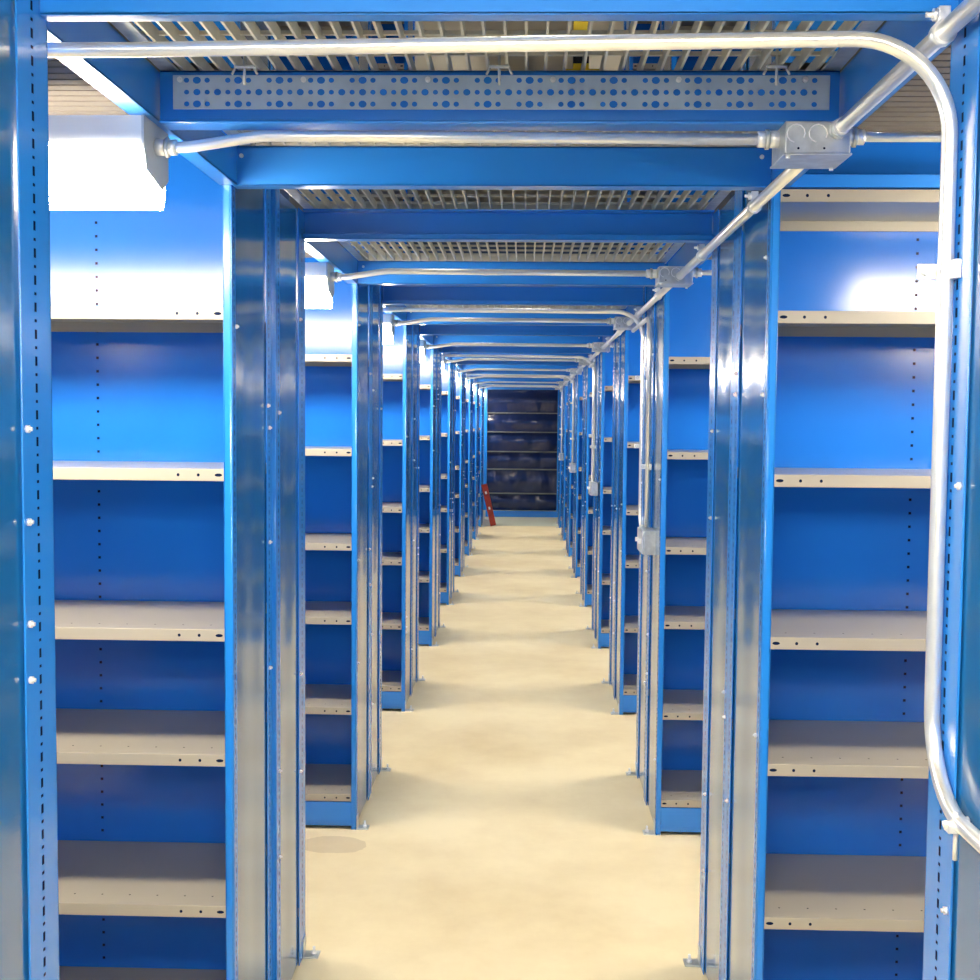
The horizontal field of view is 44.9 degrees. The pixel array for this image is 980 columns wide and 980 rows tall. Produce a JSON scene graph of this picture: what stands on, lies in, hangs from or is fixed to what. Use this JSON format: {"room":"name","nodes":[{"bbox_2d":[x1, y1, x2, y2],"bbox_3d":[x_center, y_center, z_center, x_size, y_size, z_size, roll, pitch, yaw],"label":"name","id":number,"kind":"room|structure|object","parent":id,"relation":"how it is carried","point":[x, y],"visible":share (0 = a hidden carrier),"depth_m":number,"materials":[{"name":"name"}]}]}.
{"room":"warehouse storage aisle","nodes":[
{"label":"warehouse storage aisle","id":0,"kind":"room"},
{"bbox_2d":[48,22,382,285],"bbox_3d":[-1.474,-1.191,9.264,2.300,0.142,19.103,1,3,2],"label":"ceiling","id":1,"kind":"structure","parent":0,"point":[68,93],"depth_m":2.09,"materials":[{"name":"metal"}]},
{"bbox_2d":[132,21,275,69],"bbox_3d":[-0.948,-1.945,2.542,0.900,2.152,0.378,1,3,2],"label":"shelving unit","id":2,"kind":"object","parent":1,"relation":"on","point":[261,24],"visible":0.06,"depth_m":2.41,"materials":[{"name":"blue metal"}]},
{"bbox_2d":[276,21,371,200],"bbox_3d":[-0.897,-2.047,4.275,0.900,2.152,0.378,1,3,2],"label":"shelving unit","id":3,"kind":"object","parent":1,"relation":"on","point":[362,61],"visible":0.02,"depth_m":4.46,"materials":[{"name":"blue metal"}]},
{"bbox_2d":[372,21,414,252],"bbox_3d":[-0.847,-2.148,6.008,0.900,2.152,0.378,1,3,2],"label":"shelving unit","id":4,"kind":"object","parent":1,"relation":"on","point":[401,63],"visible":0.05,"depth_m":6.16,"materials":[{"name":"blue metal"}]},
{"bbox_2d":[383,305,406,320],"bbox_3d":[-0.446,-0.835,5.393,0.036,0.079,0.977,1,3,2],"label":"overhead beam","id":5,"kind":"structure","parent":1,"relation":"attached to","point":[402,316],"depth_m":5.55,"materials":[{"name":"blue metal"}]},
{"bbox_2d":[383,314,394,343],"bbox_3d":[-1.050,-0.737,5.412,1.220,0.128,0.131,1,3,2],"label":"fluorescent fixture","id":6,"kind":"object","parent":5,"relation":"attached to","point":[388,328],"visible":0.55,"depth_m":5.33,"materials":[{"name":"white plastic"}]},
{"bbox_2d":[291,510,707,979],"bbox_3d":[0.238,1.027,8.715,5.800,0.120,21.687,1,3,2],"label":"floor","id":7,"kind":"structure","parent":0,"point":[504,839],"depth_m":4.28,"materials":[{"name":"beige concrete"}]},
{"bbox_2d":[0,0,59,979],"bbox_3d":[-0.976,0.313,1.315,0.936,2.152,0.381,1,3,2],"label":"shelving unit","id":8,"kind":"object","parent":7,"relation":"on","point":[29,896],"visible":1,"depth_m":1.40,"materials":[{"name":"blue metal"}]},
{"bbox_2d":[47,21,236,184],"bbox_3d":[-0.547,-0.632,1.927,0.036,0.079,0.977,1,3,2],"label":"overhead beam","id":9,"kind":"structure","parent":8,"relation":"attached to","point":[133,84],"depth_m":1.77,"materials":[{"name":"blue metal"}]},
{"bbox_2d":[48,115,168,209],"bbox_3d":[-1.151,-0.535,1.945,1.220,0.128,0.131,1,3,2],"label":"fluorescent fixture","id":10,"kind":"object","parent":9,"relation":"attached to","point":[97,162],"visible":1,"depth_m":1.87,"materials":[{"name":"white plastic"}]},
{"bbox_2d":[49,143,164,209],"bbox_3d":[-1.154,-0.513,1.946,1.212,0.084,0.131,1,3,2],"label":"diffuser","id":11,"kind":"object","parent":10,"relation":"attached to","point":[82,176],"depth_m":1.87,"materials":[{"name":"white plastic"}]},
{"bbox_2d":[159,71,839,130],"bbox_3d":[0.011,-0.621,1.890,1.074,0.083,0.055,1,3,2],"label":"joist","id":12,"kind":"object","parent":9,"relation":"attached to","point":[189,100],"visible":0.96,"depth_m":1.87,"materials":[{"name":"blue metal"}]},
{"bbox_2d":[110,21,883,145],"bbox_3d":[0.013,-0.677,1.912,1.076,0.022,0.967,1,3,2],"label":"floor grating","id":13,"kind":"structure","parent":12,"relation":"on","point":[839,58],"depth_m":1.79,"materials":[{"name":"metal"}]},
{"bbox_2d":[566,21,598,69],"bbox_3d":[0.155,-1.016,1.970,0.060,0.649,0.060,1,3,2],"label":"post","id":14,"kind":"object","parent":13,"relation":"on","point":[577,25],"visible":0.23,"depth_m":1.98,"materials":[{"name":"yellow metal"}]},
{"bbox_2d":[770,121,851,170],"bbox_3d":[0.512,-0.549,1.896,0.106,0.056,0.104,1,3,2],"label":"junction box","id":15,"kind":"object","parent":12,"relation":"attached to","point":[803,144],"visible":0.93,"depth_m":1.85,"materials":[{"name":"metal"}]},
{"bbox_2d":[154,129,779,157],"bbox_3d":[-0.040,-0.558,1.911,1.005,0.048,0.029,1,3,2],"label":"conduit","id":16,"kind":"object","parent":15,"relation":"attached to","point":[766,139],"visible":1,"depth_m":1.90,"materials":[{"name":"metal"}]},
{"bbox_2d":[850,127,940,147],"bbox_3d":[0.801,-0.561,1.887,0.479,0.033,0.029,1,3,2],"label":"conduit","id":17,"kind":"object","parent":15,"relation":"attached to","point":[858,136],"visible":0.59,"depth_m":1.88,"materials":[{"name":"metal"}]},
{"bbox_2d":[40,0,958,21],"bbox_3d":[0.006,-0.624,1.414,1.084,0.125,0.040,1,3,2],"label":"overhead beam","id":18,"kind":"structure","parent":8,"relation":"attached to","point":[50,10],"depth_m":1.40,"materials":[{"name":"blue metal"}]},
{"bbox_2d":[829,0,979,139],"bbox_3d":[0.510,-0.502,0.751,0.042,0.046,2.188,1,3,2],"label":"conduit","id":19,"kind":"object","parent":18,"relation":"attached to","point":[948,24],"visible":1,"depth_m":1.43,"materials":[{"name":"metal"}]},
{"bbox_2d":[50,130,272,979],"bbox_3d":[-0.958,0.234,2.669,0.942,2.152,0.378,1,3,2],"label":"shelving unit","id":20,"kind":"object","parent":7,"relation":"on","point":[161,319],"visible":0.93,"depth_m":2.81,"materials":[{"name":"blue metal"}]},
{"bbox_2d":[233,146,771,190],"bbox_3d":[0.021,-0.656,2.416,1.092,0.079,0.047,1,3,2],"label":"overhead beam","id":21,"kind":"structure","parent":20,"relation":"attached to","point":[258,167],"depth_m":2.40,"materials":[{"name":"blue metal"}]},
{"bbox_2d":[675,169,802,280],"bbox_3d":[0.548,-0.603,2.762,0.042,0.046,1.636,1,3,2],"label":"conduit","id":22,"kind":"object","parent":21,"relation":"attached to","point":[757,200],"visible":0.97,"depth_m":2.48,"materials":[{"name":"metal"}]},
{"bbox_2d":[655,266,692,288],"bbox_3d":[0.562,-0.650,3.629,0.106,0.056,0.104,1,3,2],"label":"junction box","id":23,"kind":"object","parent":22,"relation":"attached to","point":[666,274],"visible":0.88,"depth_m":3.58,"materials":[{"name":"metal"}]},
{"bbox_2d":[330,268,657,281],"bbox_3d":[0.010,-0.660,3.644,1.005,0.048,0.029,1,3,2],"label":"conduit","id":24,"kind":"object","parent":23,"relation":"attached to","point":[652,273],"visible":1,"depth_m":3.64,"materials":[{"name":"metal"}]},
{"bbox_2d":[271,189,320,979],"bbox_3d":[-0.933,0.212,3.049,0.936,2.152,0.381,1,3,2],"label":"shelving unit","id":25,"kind":"object","parent":7,"relation":"on","point":[287,222],"visible":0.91,"depth_m":3.03,"materials":[{"name":"blue metal"}]},
{"bbox_2d":[304,212,356,283],"bbox_3d":[-0.496,-0.733,3.660,0.036,0.079,0.977,1,3,2],"label":"overhead beam","id":26,"kind":"structure","parent":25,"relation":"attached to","point":[332,252],"depth_m":3.67,"materials":[{"name":"blue metal"}]},
{"bbox_2d":[305,262,333,307],"bbox_3d":[-1.101,-0.636,3.678,1.220,0.128,0.131,1,3,2],"label":"fluorescent fixture","id":27,"kind":"object","parent":26,"relation":"attached to","point":[319,289],"visible":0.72,"depth_m":3.60,"materials":[{"name":"white plastic"}]},
{"bbox_2d":[305,277,331,307],"bbox_3d":[-1.103,-0.614,3.680,1.212,0.084,0.131,1,3,2],"label":"diffuser","id":28,"kind":"object","parent":27,"relation":"attached to","point":[318,290],"depth_m":3.60,"materials":[{"name":"white plastic"}]},
{"bbox_2d":[302,209,714,242],"bbox_3d":[0.047,-0.698,3.132,1.082,0.079,0.040,1,3,2],"label":"overhead beam","id":29,"kind":"structure","parent":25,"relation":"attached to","point":[392,225],"depth_m":3.14,"materials":[{"name":"blue metal"}]},
{"bbox_2d":[305,242,370,829],"bbox_3d":[-0.895,0.133,4.402,0.942,2.152,0.378,1,3,2],"label":"shelving unit","id":30,"kind":"object","parent":7,"relation":"on","point":[338,337],"visible":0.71,"depth_m":4.54,"materials":[{"name":"blue metal"}]},
{"bbox_2d":[358,261,664,285],"bbox_3d":[0.072,-0.757,4.149,1.070,0.079,0.047,1,3,2],"label":"overhead beam","id":31,"kind":"structure","parent":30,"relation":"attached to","point":[386,279],"depth_m":4.13,"materials":[{"name":"blue metal"}]},
{"bbox_2d":[338,241,683,261],"bbox_3d":[0.063,-0.778,3.645,1.076,0.022,0.967,1,3,2],"label":"floor grating","id":32,"kind":"structure","parent":31,"relation":"on","point":[363,255],"depth_m":3.98,"materials":[{"name":"metal"}]},
{"bbox_2d":[626,287,671,326],"bbox_3d":[0.599,-0.705,4.495,0.042,0.046,1.636,1,3,2],"label":"conduit","id":33,"kind":"object","parent":31,"relation":"attached to","point":[659,293],"visible":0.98,"depth_m":4.32,"materials":[{"name":"metal"}]},
{"bbox_2d":[613,317,636,329],"bbox_3d":[0.613,-0.751,5.362,0.106,0.056,0.104,1,3,2],"label":"junction box","id":34,"kind":"object","parent":33,"relation":"attached to","point":[620,322],"visible":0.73,"depth_m":5.31,"materials":[{"name":"metal"}]},
{"bbox_2d":[393,317,614,326],"bbox_3d":[0.061,-0.761,5.378,1.005,0.048,0.029,1,3,2],"label":"conduit","id":35,"kind":"object","parent":34,"relation":"attached to","point":[610,321],"visible":1,"depth_m":5.37,"materials":[{"name":"metal"}]},
{"bbox_2d":[370,285,390,794],"bbox_3d":[-0.881,0.111,4.782,0.936,2.152,0.381,1,3,2],"label":"shelving unit","id":36,"kind":"object","parent":7,"relation":"on","point":[376,767],"visible":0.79,"depth_m":4.79,"materials":[{"name":"blue metal"}]},
{"bbox_2d":[382,285,643,305],"bbox_3d":[0.093,-0.799,4.865,1.070,0.079,0.040,1,3,2],"label":"overhead beam","id":37,"kind":"structure","parent":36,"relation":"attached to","point":[392,294],"depth_m":4.88,"materials":[{"name":"blue metal"}]},
{"bbox_2d":[382,305,413,711],"bbox_3d":[-0.845,0.032,6.136,0.942,2.152,0.378,1,3,2],"label":"shelving unit","id":38,"kind":"object","parent":7,"relation":"on","point":[398,357],"visible":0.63,"depth_m":6.27,"materials":[{"name":"blue metal"}]},
{"bbox_2d":[407,309,624,325],"bbox_3d":[0.128,-0.858,5.882,1.080,0.079,0.047,1,3,2],"label":"overhead beam","id":39,"kind":"structure","parent":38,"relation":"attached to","point":[410,315],"depth_m":5.87,"materials":[{"name":"blue metal"}]},
{"bbox_2d":[405,287,643,308],"bbox_3d":[0.114,-0.880,5.378,1.076,0.022,0.967,1,3,2],"label":"floor grating","id":40,"kind":"structure","parent":39,"relation":"on","point":[407,306],"depth_m":5.85,"materials":[{"name":"metal"}]},
{"bbox_2d":[601,330,624,349],"bbox_3d":[0.649,-0.806,6.228,0.042,0.046,1.636,1,3,2],"label":"conduit","id":41,"kind":"object","parent":39,"relation":"attached to","point":[618,332],"visible":0.78,"depth_m":6.29,"materials":[{"name":"metal"}]},
{"bbox_2d":[592,342,609,352],"bbox_3d":[0.664,-0.853,7.096,0.106,0.056,0.104,1,3,2],"label":"junction box","id":42,"kind":"object","parent":41,"relation":"attached to","point":[596,347],"visible":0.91,"depth_m":7.05,"materials":[{"name":"metal"}]},
{"bbox_2d":[425,342,592,349],"bbox_3d":[0.111,-0.862,7.111,1.005,0.048,0.029,1,3,2],"label":"conduit","id":43,"kind":"object","parent":42,"relation":"attached to","point":[588,345],"visible":1,"depth_m":7.10,"materials":[{"name":"metal"}]},
{"bbox_2d":[412,325,424,692],"bbox_3d":[-0.830,0.009,6.516,0.936,2.152,0.381,1,3,2],"label":"shelving unit","id":44,"kind":"object","parent":7,"relation":"on","point":[416,375],"visible":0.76,"depth_m":6.55,"materials":[{"name":"blue metal"}]},
{"bbox_2d":[420,325,613,335],"bbox_3d":[0.149,-0.900,6.598,1.080,0.079,0.040,1,3,2],"label":"overhead beam","id":45,"kind":"structure","parent":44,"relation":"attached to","point":[503,330],"depth_m":6.61,"materials":[{"name":"blue metal"}]},
{"bbox_2d":[418,335,437,645],"bbox_3d":[-0.794,-0.070,7.869,0.942,2.152,0.378,1,3,2],"label":"shelving unit","id":46,"kind":"object","parent":7,"relation":"on","point":[429,369],"visible":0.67,"depth_m":8.00,"materials":[{"name":"blue metal"}]},
{"bbox_2d":[434,335,601,346],"bbox_3d":[0.178,-0.960,7.615,1.080,0.079,0.047,1,3,2],"label":"overhead beam","id":47,"kind":"structure","parent":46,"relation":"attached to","point":[438,339],"depth_m":7.60,"materials":[{"name":"blue metal"}]},
{"bbox_2d":[586,352,599,363],"bbox_3d":[0.700,-0.907,7.962,0.042,0.046,1.636,1,3,2],"label":"conduit","id":48,"kind":"object","parent":47,"relation":"attached to","point":[591,357],"visible":0.55,"depth_m":8.02,"materials":[{"name":"metal"}]},
{"bbox_2d":[579,358,592,365],"bbox_3d":[0.714,-0.954,8.829,0.106,0.056,0.104,1,3,2],"label":"junction box","id":49,"kind":"object","parent":48,"relation":"attached to","point":[581,361],"visible":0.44,"depth_m":8.78,"materials":[{"name":"metal"}]},
{"bbox_2d":[444,358,578,362],"bbox_3d":[0.162,-0.964,8.844,1.005,0.048,0.029,1,3,2],"label":"conduit","id":50,"kind":"object","parent":49,"relation":"attached to","point":[576,360],"visible":1,"depth_m":8.84,"materials":[{"name":"metal"}]},
{"bbox_2d":[436,347,445,634],"bbox_3d":[-0.780,-0.092,8.249,0.936,2.152,0.381,1,3,2],"label":"shelving unit","id":51,"kind":"object","parent":7,"relation":"on","point":[440,348],"visible":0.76,"depth_m":8.29,"materials":[{"name":"blue metal"}]},
{"bbox_2d":[441,346,594,353],"bbox_3d":[0.199,-1.002,8.332,1.080,0.079,0.040,1,3,2],"label":"overhead beam","id":52,"kind":"structure","parent":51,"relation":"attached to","point":[553,350],"depth_m":8.34,"materials":[{"name":"blue metal"}]},
{"bbox_2d":[440,353,453,604],"bbox_3d":[-0.744,-0.171,9.602,0.942,2.152,0.378,1,3,2],"label":"shelving unit","id":53,"kind":"object","parent":7,"relation":"on","point":[447,377],"visible":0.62,"depth_m":9.73,"materials":[{"name":"blue metal"}]},
{"bbox_2d":[452,362,458,593],"bbox_3d":[-0.729,-0.193,9.982,0.936,2.152,0.381,1,3,2],"label":"shelving unit","id":54,"kind":"object","parent":7,"relation":"on","point":[454,363],"visible":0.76,"depth_m":10.05,"materials":[{"name":"blue metal"}]},
{"bbox_2d":[454,369,464,576],"bbox_3d":[-0.693,-0.272,11.336,0.942,2.152,0.378,1,3,2],"label":"shelving unit","id":55,"kind":"object","parent":7,"relation":"on","point":[459,425],"visible":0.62,"depth_m":11.44,"materials":[{"name":"blue metal"}]},
{"bbox_2d":[463,372,468,566],"bbox_3d":[-0.679,-0.294,11.716,0.936,2.152,0.381,1,3,2],"label":"shelving unit","id":56,"kind":"object","parent":7,"relation":"on","point":[464,372],"visible":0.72,"depth_m":11.79,"materials":[{"name":"blue metal"}]},
{"bbox_2d":[466,370,569,372],"bbox_3d":[0.300,-1.204,11.798,1.080,0.079,0.040,1,3,2],"label":"overhead beam","id":57,"kind":"structure","parent":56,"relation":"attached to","point":[474,371],"depth_m":11.79,"materials":[{"name":"blue metal"}]},
{"bbox_2d":[465,373,472,555],"bbox_3d":[-0.642,-0.374,13.069,0.942,2.152,0.378,1,3,2],"label":"shelving unit","id":58,"kind":"object","parent":7,"relation":"on","point":[468,437],"visible":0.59,"depth_m":13.15,"materials":[{"name":"blue metal"}]},
{"bbox_2d":[471,376,475,548],"bbox_3d":[-0.628,-0.396,13.449,0.936,2.152,0.381,1,3,2],"label":"shelving unit","id":59,"kind":"object","parent":7,"relation":"on","point":[472,376],"visible":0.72,"depth_m":13.53,"materials":[{"name":"blue metal"}]},
{"bbox_2d":[472,382,478,539],"bbox_3d":[-0.592,-0.475,14.802,0.942,2.152,0.378,1,3,2],"label":"shelving unit","id":60,"kind":"object","parent":7,"relation":"on","point":[475,392],"visible":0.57,"depth_m":14.86,"materials":[{"name":"blue metal"}]},
{"bbox_2d":[478,386,482,526],"bbox_3d":[-0.541,-0.576,16.535,0.942,2.152,0.378,1,3,2],"label":"shelving unit","id":61,"kind":"object","parent":7,"relation":"on","point":[481,389],"visible":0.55,"depth_m":16.57,"materials":[{"name":"blue metal"}]},
{"bbox_2d":[481,484,495,525],"bbox_3d":[-0.017,0.208,16.506,0.210,0.592,0.051,1,3,2],"label":"ladder","id":62,"kind":"object","parent":7,"relation":"on","point":[484,486],"visible":1,"depth_m":16.49,"materials":[{"name":"red metal"}]},
{"bbox_2d":[483,387,558,516],"bbox_3d":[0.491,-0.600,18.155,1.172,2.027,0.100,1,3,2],"label":"shelving unit","id":63,"kind":"object","parent":7,"relation":"on","point":[521,425],"visible":0.91,"depth_m":18.15,"materials":[{"name":"blue metal"}]},
{"bbox_2d":[556,392,561,527],"bbox_3d":[1.398,-0.556,16.480,0.942,2.152,0.378,1,3,2],"label":"shelving unit","id":64,"kind":"object","parent":7,"relation":"on","point":[560,461],"visible":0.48,"depth_m":16.36,"materials":[{"name":"blue metal"}]},
{"bbox_2d":[560,386,567,540],"bbox_3d":[1.347,-0.455,14.747,0.942,2.152,0.378,1,3,2],"label":"shelving unit","id":65,"kind":"object","parent":7,"relation":"on","point":[565,405],"visible":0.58,"depth_m":14.76,"materials":[{"name":"blue metal"}]},
{"bbox_2d":[565,381,572,556],"bbox_3d":[1.297,-0.354,13.014,0.942,2.152,0.378,1,3,2],"label":"shelving unit","id":66,"kind":"object","parent":7,"relation":"on","point":[570,475],"visible":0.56,"depth_m":12.96,"materials":[{"name":"blue metal"}]},
{"bbox_2d":[569,375,575,572],"bbox_3d":[1.254,-0.275,11.660,0.936,2.152,0.381,1,3,2],"label":"shelving unit","id":67,"kind":"object","parent":7,"relation":"on","point":[575,375],"visible":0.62,"depth_m":11.75,"materials":[{"name":"blue metal"}]},
{"bbox_3d":[0.290,-1.234,11.441,1.076,0.022,0.754,1,3,2],"label":"floor grating","id":68,"kind":"structure","parent":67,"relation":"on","visible":0},
{"bbox_2d":[462,364,577,369],"bbox_3d":[0.279,-1.162,11.082,1.080,0.079,0.047,1,3,2],"label":"overhead beam","id":69,"kind":"structure","parent":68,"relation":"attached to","point":[464,366],"depth_m":11.06,"materials":[{"name":"blue metal"}]},
{"bbox_2d":[571,371,582,577],"bbox_3d":[1.246,-0.252,11.280,0.942,2.152,0.378,1,3,2],"label":"shelving unit","id":70,"kind":"object","parent":7,"relation":"on","point":[579,378],"visible":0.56,"depth_m":11.39,"materials":[{"name":"blue metal"}]},
{"bbox_2d":[575,367,584,593],"bbox_3d":[1.204,-0.173,9.927,0.936,2.152,0.381,1,3,2],"label":"shelving unit","id":71,"kind":"object","parent":7,"relation":"on","point":[583,409],"visible":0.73,"depth_m":10.02,"materials":[{"name":"blue metal"}]},
{"bbox_3d":[0.240,-1.133,9.708,1.076,0.022,0.754,1,3,2],"label":"floor grating","id":72,"kind":"structure","parent":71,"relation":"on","visible":0},
{"bbox_2d":[456,360,578,364],"bbox_3d":[0.250,-1.103,10.065,1.080,0.079,0.040,1,3,2],"label":"overhead beam","id":73,"kind":"structure","parent":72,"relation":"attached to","point":[470,362],"depth_m":10.07,"materials":[{"name":"blue metal"}]},
{"bbox_2d":[450,353,587,359],"bbox_3d":[0.229,-1.061,9.349,1.080,0.079,0.047,1,3,2],"label":"overhead beam","id":74,"kind":"structure","parent":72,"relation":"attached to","point":[583,355],"depth_m":9.33,"materials":[{"name":"blue metal"}]},
{"bbox_2d":[576,365,585,372],"bbox_3d":[0.750,-1.008,9.695,0.042,0.046,1.636,1,3,2],"label":"conduit","id":75,"kind":"object","parent":74,"relation":"attached to","point":[582,366],"visible":0.66,"depth_m":9.90,"materials":[{"name":"metal"}]},
{"bbox_2d":[570,368,581,374],"bbox_3d":[0.765,-1.055,10.562,0.106,0.056,0.104,1,3,2],"label":"junction box","id":76,"kind":"object","parent":75,"relation":"attached to","point":[572,370],"visible":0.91,"depth_m":10.51,"materials":[{"name":"metal"}]},
{"bbox_2d":[458,368,569,372],"bbox_3d":[0.212,-1.065,10.578,1.005,0.048,0.029,1,3,2],"label":"conduit","id":77,"kind":"object","parent":76,"relation":"attached to","point":[507,369],"visible":1,"depth_m":10.57,"materials":[{"name":"metal"}]},
{"bbox_2d":[579,365,593,606],"bbox_3d":[1.196,-0.151,9.547,0.942,2.152,0.378,1,3,2],"label":"shelving unit","id":78,"kind":"object","parent":7,"relation":"on","point":[587,537],"visible":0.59,"depth_m":9.59,"materials":[{"name":"blue metal"}]},
{"bbox_2d":[586,355,598,637],"bbox_3d":[1.153,-0.072,8.194,0.936,2.152,0.381,1,3,2],"label":"shelving unit","id":79,"kind":"object","parent":7,"relation":"on","point":[597,356],"visible":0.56,"depth_m":8.24,"materials":[{"name":"blue metal"}]},
{"bbox_2d":[442,354,593,480],"bbox_3d":[-0.088,-0.475,8.256,1.662,0.955,0.360,1,3,5],"label":"conduit","id":80,"kind":"object","parent":79,"relation":"attached to","point":[443,355],"visible":0.48,"depth_m":8.34,"materials":[{"name":"metal"}]},
{"bbox_2d":[591,342,613,648],"bbox_3d":[1.145,-0.050,7.814,0.942,2.152,0.378,1,3,2],"label":"shelving unit","id":81,"kind":"object","parent":7,"relation":"on","point":[605,360],"visible":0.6,"depth_m":7.96,"materials":[{"name":"blue metal"}]},
{"bbox_2d":[588,362,595,480],"bbox_3d":[0.702,-0.481,8.287,0.040,0.806,0.729,1,3,2],"label":"conduit","id":82,"kind":"object","parent":81,"relation":"attached to","point":[593,446],"visible":0.99,"depth_m":7.94,"materials":[{"name":"metal"}]},
{"bbox_2d":[601,330,618,696],"bbox_3d":[1.103,0.029,6.460,0.936,2.152,0.381,1,3,2],"label":"shelving unit","id":83,"kind":"object","parent":7,"relation":"on","point":[616,341],"visible":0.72,"depth_m":6.53,"materials":[{"name":"blue metal"}]},
{"bbox_2d":[610,306,642,714],"bbox_3d":[1.095,0.051,6.080,0.942,2.152,0.378,1,3,2],"label":"shelving unit","id":84,"kind":"object","parent":7,"relation":"on","point":[627,518],"visible":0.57,"depth_m":6.22,"materials":[{"name":"blue metal"}]},
{"bbox_2d":[626,243,655,800],"bbox_3d":[1.042,0.130,4.727,0.936,2.152,0.381,1,3,2],"label":"shelving unit","id":85,"kind":"object","parent":7,"relation":"on","point":[647,291],"visible":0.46,"depth_m":4.80,"materials":[{"name":"blue metal"}]},
{"bbox_2d":[383,307,644,525],"bbox_3d":[-0.189,-0.272,4.789,1.662,0.955,0.360,1,3,5],"label":"conduit","id":86,"kind":"object","parent":85,"relation":"attached to","point":[385,309],"visible":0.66,"depth_m":4.88,"materials":[{"name":"metal"}]},
{"bbox_2d":[642,243,711,834],"bbox_3d":[1.034,0.152,4.347,0.942,2.152,0.378,1,3,2],"label":"shelving unit","id":87,"kind":"object","parent":7,"relation":"on","point":[681,328],"visible":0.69,"depth_m":4.50,"materials":[{"name":"blue metal"}]},
{"bbox_2d":[631,317,651,527],"bbox_3d":[0.601,-0.279,4.820,0.040,0.806,0.729,1,3,2],"label":"conduit","id":88,"kind":"object","parent":87,"relation":"attached to","point":[647,466],"visible":1,"depth_m":4.48,"materials":[{"name":"metal"}]},
{"bbox_2d":[635,526,654,554],"bbox_3d":[0.584,0.190,4.466,0.066,0.088,0.200,1,3,2],"label":"switch box","id":89,"kind":"object","parent":87,"relation":"attached to","point":[645,538],"visible":1,"depth_m":4.37,"materials":[{"name":"metal"}]},
{"bbox_2d":[683,191,737,979],"bbox_3d":[1.002,0.232,2.994,0.936,2.152,0.381,1,3,2],"label":"shelving unit","id":90,"kind":"object","parent":7,"relation":"on","point":[724,257],"visible":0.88,"depth_m":3.02,"materials":[{"name":"blue metal"}]},
{"bbox_2d":[239,145,755,209],"bbox_3d":[0.038,-0.728,2.774,1.076,0.022,0.754,1,3,2],"label":"floor grating","id":91,"kind":"structure","parent":90,"relation":"on","point":[313,203],"depth_m":3.03,"materials":[{"name":"metal"}]},
{"bbox_2d":[668,213,713,267],"bbox_3d":[0.621,-0.722,3.628,0.036,0.079,0.977,1,3,2],"label":"overhead beam","id":92,"kind":"structure","parent":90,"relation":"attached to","point":[687,252],"depth_m":3.65,"materials":[{"name":"blue metal"}]},
{"bbox_2d":[722,142,940,979],"bbox_3d":[0.994,0.254,2.614,0.942,2.152,0.378,1,3,2],"label":"shelving unit","id":93,"kind":"object","parent":7,"relation":"on","point":[827,774],"visible":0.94,"depth_m":2.76,"materials":[{"name":"blue metal"}]},
{"bbox_2d":[783,174,939,188],"bbox_3d":[1.018,-0.619,2.380,0.900,0.026,0.012,1,3,2],"label":"rail","id":94,"kind":"object","parent":93,"relation":"attached to","point":[891,181],"visible":0.55,"depth_m":2.38,"materials":[{"name":"blue metal"}]},
{"bbox_2d":[922,0,979,979],"bbox_3d":[0.961,0.333,1.260,0.936,2.152,0.381,1,3,2],"label":"shelving unit","id":95,"kind":"object","parent":7,"relation":"on","point":[951,941],"visible":0.92,"depth_m":1.36,"materials":[{"name":"blue metal"}]},
{"bbox_2d":[47,31,979,860],"bbox_3d":[-0.285,-0.070,1.322,1.672,0.955,0.360,1,3,5],"label":"conduit","id":96,"kind":"object","parent":95,"relation":"attached to","point":[947,269],"visible":1,"depth_m":1.40,"materials":[{"name":"metal"}]},
{"bbox_2d":[772,21,950,186],"bbox_3d":[0.571,-0.621,1.895,0.036,0.079,0.977,1,3,2],"label":"overhead beam","id":97,"kind":"structure","parent":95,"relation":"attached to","point":[868,67],"depth_m":1.71,"materials":[{"name":"blue metal"}]},
{"bbox_2d":[414,242,619,510],"bbox_3d":[0.575,-1.903,19.451,5.800,4.720,0.100,1,3,2],"label":"wall","id":98,"kind":"structure","parent":0,"point":[434,243],"depth_m":19.29,"materials":[{"name":"blue paint"}]},
{"bbox_2d":[414,21,623,201],"bbox_3d":[0.279,-3.674,8.439,6.000,0.100,21.887,1,3,2],"label":"ceiling","id":99,"kind":"structure","parent":0,"point":[439,62],"depth_m":10.38,"materials":[{"name":"white paint"}]},
{"bbox_2d":[646,21,950,286],"bbox_3d":[1.975,-1.156,9.165,2.398,0.142,19.103,1,3,2],"label":"ceiling","id":100,"kind":"structure","parent":0,"point":[913,108],"depth_m":2.13,"materials":[{"name":"metal"}]},
{"bbox_2d":[620,21,659,253],"bbox_3d":[1.134,-2.128,5.952,0.900,2.152,0.378,1,3,2],"label":"shelving unit","id":101,"kind":"object","parent":100,"relation":"on","point":[632,62],"visible":0.11,"depth_m":6.09,"materials":[{"name":"blue metal"}]},
{"bbox_2d":[657,21,740,201],"bbox_3d":[1.083,-2.026,4.218,0.900,2.152,0.378,1,3,2],"label":"shelving unit","id":102,"kind":"object","parent":100,"relation":"on","point":[671,61],"visible":0.02,"depth_m":4.42,"materials":[{"name":"blue metal"}]},
{"bbox_2d":[741,21,861,69],"bbox_3d":[1.033,-1.925,2.485,0.900,2.152,0.378,1,3,2],"label":"shelving unit","id":103,"kind":"object","parent":100,"relation":"on","point":[750,25],"visible":0.07,"depth_m":2.38,"materials":[{"name":"blue metal"}]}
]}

